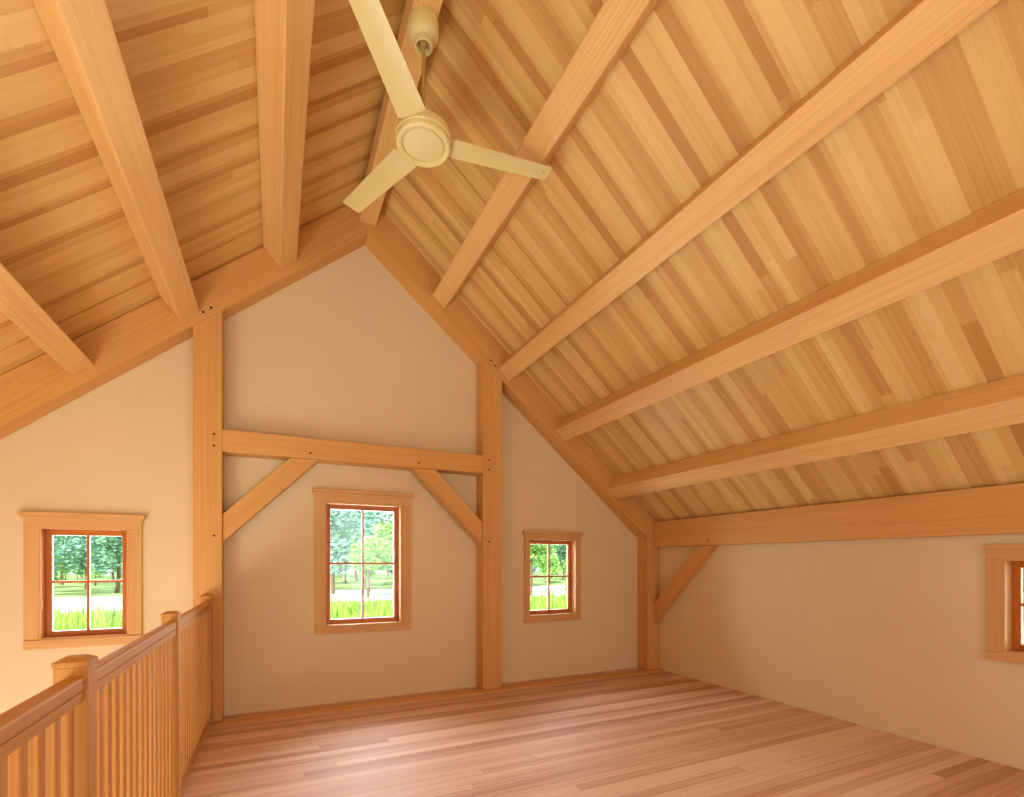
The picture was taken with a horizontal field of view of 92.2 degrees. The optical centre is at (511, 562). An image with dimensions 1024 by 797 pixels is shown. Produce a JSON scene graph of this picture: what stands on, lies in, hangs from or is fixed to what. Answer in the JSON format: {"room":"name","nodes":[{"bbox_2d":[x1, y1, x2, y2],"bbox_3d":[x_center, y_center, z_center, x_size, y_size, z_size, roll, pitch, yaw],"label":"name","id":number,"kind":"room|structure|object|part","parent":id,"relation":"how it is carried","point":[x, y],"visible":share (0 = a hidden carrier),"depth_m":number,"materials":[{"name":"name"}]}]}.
{"room":"loft","nodes":[
{"label":"loft","id":0,"kind":"room"},
{"bbox_2d":[0,245,637,715],"bbox_3d":[-1.651,0.230,5.473,8.178,8.340,0.160,0,0,-26],"label":"wall","id":1,"kind":"structure","parent":0,"point":[343,351],"depth_m":5.20,"materials":[{"name":"beige paint"}]},
{"bbox_2d":[17,511,145,649],"bbox_3d":[-3.796,0.157,4.412,0.872,1.173,0.209,0,0,-26],"label":"window","id":2,"kind":"structure","parent":1,"relation":"in","point":[39,528],"depth_m":4.33,"materials":[{"name":"brown wood"}]},
{"bbox_3d":[-4.092,0.182,4.201,0.100,0.965,0.021,0,0,-26],"label":"casing","id":3,"kind":"part","parent":2,"relation":"part of","materials":[{"name":"brown wood"}]},
{"bbox_3d":[-3.762,-0.413,4.341,0.872,0.034,0.053,0,0,-26],"label":"cap moulding","id":4,"kind":"part","parent":2,"relation":"part of","materials":[{"name":"brown wood"}]},
{"bbox_3d":[-3.765,-0.386,4.347,0.844,0.021,0.040,0,0,-26],"label":"cap moulding","id":5,"kind":"part","parent":2,"relation":"part of","materials":[{"name":"brown wood"}]},
{"bbox_3d":[-3.767,0.704,4.351,0.816,0.078,0.031,0,0,-26],"label":"sill","id":6,"kind":"part","parent":2,"relation":"part of","materials":[{"name":"brown wood"}]},
{"bbox_3d":[-3.768,-0.350,4.353,0.816,0.100,0.027,0,0,-26],"label":"head casing","id":7,"kind":"part","parent":2,"relation":"part of","materials":[{"name":"brown wood"}]},
{"bbox_3d":[-3.807,0.628,4.434,0.492,0.050,0.040,0,0,-26],"label":"sash rail","id":8,"kind":"part","parent":2,"relation":"part of","materials":[{"name":"brown wood"}]},
{"bbox_3d":[-3.807,-0.263,4.434,0.492,0.050,0.040,0,0,-26],"label":"sash rail","id":9,"kind":"part","parent":2,"relation":"part of","materials":[{"name":"brown wood"}]},
{"bbox_3d":[-3.446,0.182,4.510,0.100,0.965,0.021,0,0,-26],"label":"casing","id":10,"kind":"part","parent":2,"relation":"part of","materials":[{"name":"brown wood"}]},
{"bbox_2d":[312,488,412,634],"bbox_3d":[-1.640,-0.006,5.446,1.063,1.533,0.209,0,0,-26],"label":"window","id":11,"kind":"structure","parent":1,"relation":"in","point":[325,499],"depth_m":5.42,"materials":[{"name":"brown wood"}]},
{"bbox_3d":[-2.022,0.022,5.194,0.100,1.320,0.021,0,0,-26],"label":"casing","id":12,"kind":"part","parent":11,"relation":"part of","materials":[{"name":"brown wood"}]},
{"bbox_3d":[-1.665,0.645,5.498,0.683,0.050,0.040,0,0,-26],"label":"sash rail","id":13,"kind":"part","parent":11,"relation":"part of","materials":[{"name":"brown wood"}]},
{"bbox_3d":[-1.665,-0.601,5.498,0.683,0.050,0.040,0,0,-26],"label":"sash rail","id":14,"kind":"part","parent":11,"relation":"part of","materials":[{"name":"brown wood"}]},
{"bbox_3d":[-1.611,0.721,5.386,1.007,0.078,0.031,0,0,-26],"label":"sill","id":15,"kind":"part","parent":11,"relation":"part of","materials":[{"name":"brown wood"}]},
{"bbox_3d":[-1.612,-0.691,5.387,1.007,0.105,0.027,0,0,-26],"label":"head casing","id":16,"kind":"part","parent":11,"relation":"part of","materials":[{"name":"brown wood"}]},
{"bbox_3d":[-1.609,-0.729,5.382,1.035,0.021,0.040,0,0,-26],"label":"cap moulding","id":17,"kind":"part","parent":11,"relation":"part of","materials":[{"name":"brown wood"}]},
{"bbox_3d":[-1.606,-0.756,5.376,1.063,0.034,0.053,0,0,-26],"label":"cap moulding","id":18,"kind":"part","parent":11,"relation":"part of","materials":[{"name":"brown wood"}]},
{"bbox_3d":[-1.204,0.022,5.586,0.100,1.320,0.021,0,0,-26],"label":"casing","id":19,"kind":"part","parent":11,"relation":"part of","materials":[{"name":"brown wood"}]},
{"bbox_2d":[218,668,663,725],"bbox_3d":[-0.322,1.497,5.748,5.343,0.010,0.140,0,0,-26],"label":"trim","id":20,"kind":"structure","parent":1,"relation":"attached to","point":[403,700],"depth_m":5.39,"materials":[{"name":"brown wood"}]},
{"bbox_2d":[522,530,583,622],"bbox_3d":[0.508,0.183,6.476,0.897,1.166,0.209,0,0,-26],"label":"window","id":21,"kind":"structure","parent":1,"relation":"in","point":[572,540],"depth_m":6.51,"materials":[{"name":"brown wood"}]},
{"bbox_3d":[0.185,0.194,6.253,0.066,0.988,0.021,0,0,-26],"label":"casing","id":22,"kind":"part","parent":21,"relation":"part of","materials":[{"name":"brown wood"}]},
{"bbox_3d":[0.483,0.651,6.528,0.585,0.050,0.040,0,0,-26],"label":"sash rail","id":23,"kind":"part","parent":21,"relation":"part of","materials":[{"name":"brown wood"}]},
{"bbox_3d":[0.483,-0.263,6.528,0.585,0.050,0.040,0,0,-26],"label":"sash rail","id":24,"kind":"part","parent":21,"relation":"part of","materials":[{"name":"brown wood"}]},
{"bbox_3d":[0.537,0.727,6.416,0.841,0.078,0.031,0,0,-26],"label":"sill","id":25,"kind":"part","parent":21,"relation":"part of","materials":[{"name":"brown wood"}]},
{"bbox_3d":[0.536,-0.335,6.418,0.841,0.070,0.027,0,0,-26],"label":"head casing","id":26,"kind":"part","parent":21,"relation":"part of","materials":[{"name":"brown wood"}]},
{"bbox_3d":[0.539,-0.355,6.412,0.869,0.021,0.040,0,0,-26],"label":"cap moulding","id":27,"kind":"part","parent":21,"relation":"part of","materials":[{"name":"brown wood"}]},
{"bbox_3d":[0.541,-0.383,6.406,0.897,0.034,0.053,0,0,-26],"label":"cap moulding","id":28,"kind":"part","parent":21,"relation":"part of","materials":[{"name":"brown wood"}]},
{"bbox_3d":[0.884,0.194,6.588,0.066,0.988,0.021,0,0,-26],"label":"casing","id":29,"kind":"part","parent":21,"relation":"part of","materials":[{"name":"brown wood"}]},
{"bbox_2d":[0,0,1023,521],"bbox_3d":[0.496,-2.231,0.997,8.258,3.638,9.969,0,0,-26],"label":"ceiling","id":30,"kind":"structure","parent":0,"point":[699,82],"depth_m":3.32,"materials":[{"name":"brown wood"}]},
{"bbox_2d":[0,262,93,375],"bbox_3d":[-1.641,-1.719,-0.149,0.296,0.303,9.551,0,0,-26],"label":"purlin","id":31,"kind":"object","parent":30,"relation":"attached to","point":[16,303],"visible":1,"depth_m":3.38,"materials":[{"name":"brown wood"}]},
{"bbox_2d":[32,0,198,319],"bbox_3d":[-0.954,-2.351,0.181,0.296,0.303,9.551,0,0,-26],"label":"purlin","id":32,"kind":"object","parent":30,"relation":"attached to","point":[81,35],"visible":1,"depth_m":2.56,"materials":[{"name":"brown wood"}]},
{"bbox_2d":[0,205,367,439],"bbox_3d":[-3.367,-2.024,4.437,3.988,3.714,0.222,0,0,-26],"label":"rafter","id":33,"kind":"object","parent":30,"relation":"attached to","point":[40,386],"visible":0.9,"depth_m":4.44,"materials":[{"name":"brown wood"}]},
{"bbox_2d":[254,0,314,267],"bbox_3d":[-0.211,-3.034,0.537,0.296,0.303,9.551,0,0,-26],"label":"purlin","id":34,"kind":"object","parent":30,"relation":"attached to","point":[283,28],"visible":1,"depth_m":3.23,"materials":[{"name":"brown wood"}]},
{"bbox_2d":[359,0,442,225],"bbox_3d":[0.543,-3.675,0.899,0.172,0.200,9.551,0,0,-26],"label":"ridge beam","id":35,"kind":"structure","parent":30,"relation":"attached to","point":[384,142],"depth_m":3.97,"materials":[{"name":"brown wood"}]},
{"bbox_2d":[343,0,550,212],"bbox_3d":[-0.470,-3.159,3.376,1.475,0.831,1.640,0,0,-26],"label":"ceiling fan","id":36,"kind":"object","parent":35,"relation":"hanging from","point":[423,138],"visible":1,"depth_m":3.21,"materials":[{"name":"beige metal"}]},
{"bbox_3d":[-1.000,-2.788,3.635,0.735,0.026,0.180,0,0,42],"label":"fan blade","id":37,"kind":"part","parent":36,"relation":"part of","materials":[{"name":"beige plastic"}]},
{"bbox_3d":[-0.684,-2.788,2.722,0.180,0.026,0.720,0,0,10],"label":"fan blade","id":38,"kind":"part","parent":36,"relation":"part of","materials":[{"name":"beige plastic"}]},
{"bbox_3d":[-0.070,-2.788,3.432,0.705,0.026,0.180,0,0,-18],"label":"fan blade","id":39,"kind":"part","parent":36,"relation":"part of","materials":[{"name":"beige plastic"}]},
{"bbox_2d":[364,210,658,549],"bbox_3d":[0.228,-2.024,6.162,3.986,3.713,0.222,0,0,-26],"label":"rafter","id":40,"kind":"object","parent":30,"relation":"attached to","point":[384,240],"visible":0.81,"depth_m":5.85,"materials":[{"name":"brown wood"}]},
{"bbox_2d":[432,0,659,308],"bbox_3d":[1.308,-3.011,1.266,0.296,0.303,9.551,0,0,-26],"label":"purlin","id":41,"kind":"object","parent":30,"relation":"attached to","point":[616,24],"visible":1,"depth_m":3.24,"materials":[{"name":"brown wood"}]},
{"bbox_2d":[499,0,999,380],"bbox_3d":[2.039,-2.329,1.617,0.296,0.303,9.551,0,0,-26],"label":"purlin","id":42,"kind":"object","parent":30,"relation":"attached to","point":[923,26],"visible":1,"depth_m":2.64,"materials":[{"name":"brown wood"}]},
{"bbox_2d":[554,188,1023,440],"bbox_3d":[2.728,-1.685,1.948,0.296,0.303,9.551,0,0,-26],"label":"purlin","id":43,"kind":"object","parent":30,"relation":"attached to","point":[994,232],"visible":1,"depth_m":3.11,"materials":[{"name":"brown wood"}]},
{"bbox_2d":[607,373,1023,498],"bbox_3d":[3.459,-1.002,2.298,0.296,0.303,9.551,0,0,-26],"label":"purlin","id":44,"kind":"object","parent":30,"relation":"attached to","point":[998,403],"visible":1,"depth_m":3.80,"materials":[{"name":"brown wood"}]},
{"bbox_2d":[181,667,1023,796],"bbox_3d":[1.675,1.650,1.563,5.463,0.300,9.769,0,0,-26],"label":"floor","id":45,"kind":"structure","parent":0,"point":[664,733],"depth_m":3.89,"materials":[{"name":"brown wood"}]},
{"bbox_2d":[0,594,212,796],"bbox_3d":[-0.766,0.898,0.274,0.092,1.203,9.536,0,0,-26],"label":"loft railing","id":46,"kind":"object","parent":45,"relation":"on","point":[134,720],"visible":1,"depth_m":2.00,"materials":[{"name":"brown wood"}]},
{"bbox_3d":[-1.024,0.395,0.832,0.053,0.078,1.551,0,0,-26],"label":"handrail","id":47,"kind":"part","parent":46,"relation":"part of","materials":[{"name":"brown wood"}]},
{"bbox_3d":[-1.386,0.913,1.567,0.086,1.173,0.086,0,0,-26],"label":"newel post","id":48,"kind":"part","parent":46,"relation":"part of","materials":[{"name":"brown wood"}]},
{"bbox_3d":[-1.722,0.395,2.286,0.053,0.078,1.502,0,0,-26],"label":"handrail","id":49,"kind":"part","parent":46,"relation":"part of","materials":[{"name":"brown wood"}]},
{"bbox_3d":[-2.073,0.913,2.998,0.086,1.173,0.086,0,0,-26],"label":"newel post","id":50,"kind":"part","parent":46,"relation":"part of","materials":[{"name":"brown wood"}]},
{"bbox_3d":[-2.441,1.463,3.765,0.056,0.032,1.614,0,0,-26],"label":"shoe rail","id":51,"kind":"part","parent":46,"relation":"part of","materials":[{"name":"brown wood"}]},
{"bbox_3d":[-2.433,0.395,3.768,0.053,0.078,1.614,0,0,-26],"label":"handrail","id":52,"kind":"part","parent":46,"relation":"part of","materials":[{"name":"brown wood"}]},
{"bbox_3d":[-2.808,0.913,4.531,0.086,1.173,0.086,0,0,-26],"label":"newel post","id":53,"kind":"part","parent":46,"relation":"part of","materials":[{"name":"brown wood"}]},
{"bbox_2d":[181,726,208,794],"bbox_3d":[-0.766,1.630,0.271,0.054,0.300,9.552,0,0,-26],"label":"trim","id":54,"kind":"structure","parent":45,"relation":"attached to","point":[208,726],"depth_m":3.65,"materials":[{"name":"brown wood"}]},
{"bbox_2d":[193,311,223,721],"bbox_3d":[-2.873,-0.437,4.674,0.232,3.857,0.222,0,0,-26],"label":"timber post","id":55,"kind":"object","parent":45,"relation":"on","point":[208,334],"visible":0.84,"depth_m":4.59,"materials":[{"name":"brown wood"}]},
{"bbox_2d":[222,458,318,541],"bbox_3d":[-2.377,-0.618,4.893,0.848,0.850,0.125,0,0,-26],"label":"knee brace","id":56,"kind":"object","parent":55,"relation":"attached to","point":[277,482],"visible":1,"depth_m":4.80,"materials":[{"name":"brown wood"}]},
{"bbox_2d":[222,429,482,475],"bbox_3d":[-1.575,-1.149,5.296,2.644,0.209,0.221,0,0,-26],"label":"tie beam","id":57,"kind":"structure","parent":55,"relation":"attached to","point":[234,443],"depth_m":5.12,"materials":[{"name":"brown wood"}]},
{"bbox_2d":[477,360,501,689],"bbox_3d":[-0.273,-0.443,5.922,0.243,3.868,0.222,0,0,-26],"label":"timber post","id":58,"kind":"object","parent":45,"relation":"on","point":[489,384],"visible":0.98,"depth_m":5.83,"materials":[{"name":"brown wood"}]},
{"bbox_2d":[411,468,481,543],"bbox_3d":[-0.746,-0.630,5.676,0.820,0.825,0.125,0,0,-26],"label":"knee brace","id":59,"kind":"object","parent":58,"relation":"attached to","point":[435,483],"visible":1,"depth_m":5.64,"materials":[{"name":"brown wood"}]},
{"bbox_2d":[638,538,658,669],"bbox_3d":[1.930,0.577,6.982,0.211,1.828,0.216,0,0,-26],"label":"timber post","id":60,"kind":"object","parent":45,"relation":"on","point":[648,555],"visible":0.96,"depth_m":6.90,"materials":[{"name":"brown wood"}]},
{"bbox_2d":[654,545,718,622],"bbox_3d":[2.249,0.318,6.441,0.099,1.048,1.033,0,0,-26],"label":"knee brace","id":61,"kind":"object","parent":60,"relation":"attached to","point":[700,555],"visible":1,"depth_m":6.42,"materials":[{"name":"brown wood"}]},
{"bbox_2d":[659,534,1023,769],"bbox_3d":[4.130,0.610,2.830,0.160,2.380,9.929,0,0,-26],"label":"wall","id":62,"kind":"structure","parent":0,"point":[886,635],"depth_m":4.53,"materials":[{"name":"beige paint"}]},
{"bbox_2d":[653,483,1023,547],"bbox_3d":[4.084,-0.385,2.598,0.120,0.354,9.551,0,0,-26],"label":"beam","id":63,"kind":"structure","parent":62,"relation":"attached to","point":[990,510],"depth_m":4.38,"materials":[{"name":"brown wood"}]},
{"bbox_2d":[982,544,1023,663],"bbox_3d":[3.857,0.299,3.330,0.209,0.862,0.975,0,0,-26],"label":"window","id":64,"kind":"structure","parent":62,"relation":"in","point":[1004,562],"depth_m":3.66,"materials":[{"name":"brown wood"}]},
{"bbox_3d":[3.615,0.323,3.693,0.021,0.690,0.098,0,0,-26],"label":"casing","id":65,"kind":"part","parent":64,"relation":"part of","materials":[{"name":"brown wood"}]},
{"bbox_3d":[3.787,-0.115,3.296,0.053,0.034,0.975,0,0,-26],"label":"cap moulding","id":66,"kind":"part","parent":64,"relation":"part of","materials":[{"name":"brown wood"}]},
{"bbox_3d":[3.793,-0.087,3.299,0.040,0.021,0.969,0,0,-26],"label":"cap moulding","id":67,"kind":"part","parent":64,"relation":"part of","materials":[{"name":"brown wood"}]},
{"bbox_3d":[3.797,0.699,3.301,0.031,0.062,0.963,0,0,-26],"label":"sill","id":68,"kind":"part","parent":64,"relation":"part of","materials":[{"name":"brown wood"}]},
{"bbox_3d":[3.799,-0.062,3.302,0.027,0.080,0.963,0,0,-26],"label":"head casing","id":69,"kind":"part","parent":64,"relation":"part of","materials":[{"name":"brown wood"}]},
{"label":"outside","id":70,"kind":"structure","parent":0,"visible":0},
{"bbox_2d":[1023,568,1023,632],"bbox_3d":[11.059,0.994,8.122,5.244,7.254,5.548,0,0,24],"label":"tree","id":71,"kind":"object","parent":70,"point":[1023,568],"visible":0.02,"depth_m":9.31,"materials":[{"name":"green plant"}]},
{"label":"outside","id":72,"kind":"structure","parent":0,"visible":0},
{"bbox_2d":[54,571,1023,643],"bbox_3d":[-28.995,4.100,95.101,210.000,1.000,183.431,0,0,-26],"label":"ground","id":73,"kind":"structure","parent":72,"point":[380,580],"depth_m":88.21,"materials":[{"name":"green plant"}]},
{"bbox_2d":[54,535,63,570],"bbox_3d":[-58.704,-2.195,57.838,8.896,12.811,8.877,0,0,-37],"label":"tree","id":74,"kind":"object","parent":73,"relation":"on","point":[59,537],"visible":0.05,"depth_m":61.79,"materials":[{"name":"green plant"}]},
{"bbox_2d":[54,551,68,580],"bbox_3d":[-64.006,1.283,67.402,4.613,5.744,4.951,0,0,10],"label":"tree","id":75,"kind":"object","parent":73,"relation":"on","point":[60,571],"visible":0.06,"depth_m":68.65,"materials":[{"name":"green plant"}]},
{"bbox_2d":[57,564,75,579],"bbox_3d":[-96.756,1.736,106.847,3.447,4.292,3.700,0,0,-1],"label":"tree","id":76,"kind":"object","parent":73,"relation":"on","point":[68,571],"visible":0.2,"depth_m":106.41,"materials":[{"name":"green plant"}]},
{"bbox_2d":[54,535,83,584],"bbox_3d":[-80.133,-1.987,87.107,8.322,12.010,8.341,0,0,-38],"label":"tree","id":77,"kind":"object","parent":73,"relation":"on","point":[66,563],"visible":0.16,"depth_m":86.62,"materials":[{"name":"green plant"}]},
{"bbox_2d":[54,535,116,589],"bbox_3d":[-64.647,-1.226,74.268,7.421,10.687,7.405,0,0,27],"label":"tree","id":78,"kind":"object","parent":73,"relation":"on","point":[80,559],"visible":0.42,"depth_m":73.79,"materials":[{"name":"green plant"}]},
{"bbox_2d":[81,553,112,585],"bbox_3d":[-70.883,1.059,84.067,4.813,5.992,5.165,0,0,-27],"label":"tree","id":79,"kind":"object","parent":73,"relation":"on","point":[94,573],"visible":0.08,"depth_m":83.37,"materials":[{"name":"green plant"}]},
{"bbox_2d":[86,536,120,592],"bbox_3d":[-53.580,-2.484,66.949,9.252,13.323,9.232,0,0,-44],"label":"tree","id":80,"kind":"object","parent":73,"relation":"on","point":[94,548],"visible":0.03,"depth_m":65.60,"materials":[{"name":"green plant"}]},
{"bbox_3d":[-53.580,-3.636,66.948,9.252,11.018,9.232,0,0,-44],"label":"crown","id":81,"kind":"part","parent":80,"relation":"part of","materials":[{"name":"green plant"}]},
{"bbox_2d":[96,536,121,568],"bbox_3d":[-45.093,-0.736,58.512,7.478,9.958,6.282,0,0,-3],"label":"tree","id":82,"kind":"object","parent":73,"relation":"on","point":[115,542],"visible":0.21,"depth_m":57.17,"materials":[{"name":"green plant"}]},
{"bbox_2d":[54,586,566,612],"bbox_3d":[-14.596,4.261,65.092,210.000,0.163,30.000,0,0,-26],"label":"path","id":83,"kind":"structure","parent":73,"relation":"on","point":[80,602],"depth_m":58.47,"materials":[{"name":"white"}]},
{"bbox_2d":[330,509,372,593],"bbox_3d":[-23.565,-2.408,66.407,9.232,13.323,9.252,0,0,-33],"label":"tree","id":84,"kind":"object","parent":83,"relation":"on","point":[340,552],"visible":0.35,"depth_m":65.25,"materials":[{"name":"green plant"}]},
{"bbox_2d":[348,535,392,596],"bbox_3d":[-17.634,0.444,60.377,5.571,7.708,5.895,0,0,29],"label":"tree","id":85,"kind":"object","parent":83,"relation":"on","point":[371,554],"visible":0.8,"depth_m":60.34,"materials":[{"name":"green plant"}]},
{"bbox_2d":[530,551,539,572],"bbox_3d":[2.086,-1.917,83.283,8.540,12.298,8.522,0,0,41],"label":"tree","id":86,"kind":"object","parent":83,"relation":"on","point":[537,571],"visible":0.02,"depth_m":82.12,"materials":[{"name":"green plant"}]},
{"bbox_2d":[530,544,555,595],"bbox_3d":[2.443,-0.203,63.283,6.936,9.068,6.554,0,0,12],"label":"tree","id":87,"kind":"object","parent":83,"relation":"on","point":[537,550],"visible":0.34,"depth_m":63.16,"materials":[{"name":"green plant"}]},
{"bbox_3d":[2.443,-1.410,63.283,6.935,6.655,6.554,0,0,12],"label":"crown","id":88,"kind":"part","parent":87,"relation":"part of","materials":[{"name":"green plant"}]},
{"bbox_2d":[54,589,566,630],"bbox_3d":[-7.964,3.550,35.008,80.290,1.900,22.088,0,0,-26],"label":"grass","id":89,"kind":"structure","parent":73,"relation":"on","point":[74,620],"depth_m":34.51,"materials":[{"name":"green plant"}]},
{"bbox_2d":[335,539,352,582],"bbox_3d":[-32.911,-0.735,96.962,7.232,9.631,6.076,0,0,19],"label":"tree","id":90,"kind":"object","parent":73,"relation":"on","point":[343,569],"visible":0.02,"depth_m":96.97,"materials":[{"name":"green plant"}]},
{"bbox_2d":[333,523,369,580],"bbox_3d":[-34.301,-2.551,108.376,10.055,13.146,9.502,0,0,-19],"label":"tree","id":91,"kind":"object","parent":73,"relation":"on","point":[355,571],"visible":0.03,"depth_m":108.18,"materials":[{"name":"green plant"}]},
{"bbox_3d":[-34.301,-4.300,108.376,10.055,9.648,9.502,0,0,-19],"label":"crown","id":92,"kind":"part","parent":91,"relation":"part of","materials":[{"name":"green plant"}]},
{"bbox_2d":[335,511,392,586],"bbox_3d":[-25.274,-2.751,82.932,9.608,13.836,9.587,0,0,29],"label":"tree","id":93,"kind":"object","parent":73,"relation":"on","point":[370,529],"visible":0.25,"depth_m":82.88,"materials":[{"name":"green plant"}]},
{"bbox_2d":[371,517,392,570],"bbox_3d":[-15.111,-0.938,66.032,7.537,10.428,7.976,0,0,-29],"label":"tree","id":94,"kind":"object","parent":73,"relation":"on","point":[381,531],"visible":0.28,"depth_m":64.82,"materials":[{"name":"green plant"}]},
{"bbox_2d":[379,513,392,573],"bbox_3d":[-21.232,-3.585,94.804,9.722,15.409,11.571,0,0,-42],"label":"tree","id":95,"kind":"object","parent":73,"relation":"on","point":[390,515],"visible":0.03,"depth_m":95.82,"materials":[{"name":"green plant"}]},
{"bbox_2d":[537,553,562,577],"bbox_3d":[7.645,1.054,98.271,5.006,6.232,5.372,0,0,-11],"label":"tree","id":96,"kind":"object","parent":73,"relation":"on","point":[554,561],"visible":0.42,"depth_m":97.23,"materials":[{"name":"green plant"}]},
{"bbox_2d":[554,545,566,580],"bbox_3d":[11.760,-0.656,111.496,6.021,9.544,7.167,0,0,-30],"label":"tree","id":97,"kind":"object","parent":73,"relation":"on","point":[562,551],"visible":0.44,"depth_m":110.72,"materials":[{"name":"green plant"}]},
{"bbox_2d":[561,554,566,568],"bbox_3d":[13.345,0.937,101.395,5.574,6.466,5.193,0,0,-20],"label":"tree","id":98,"kind":"object","parent":73,"relation":"on","point":[564,560],"visible":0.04,"depth_m":101.87,"materials":[{"name":"green plant"}]}
]}

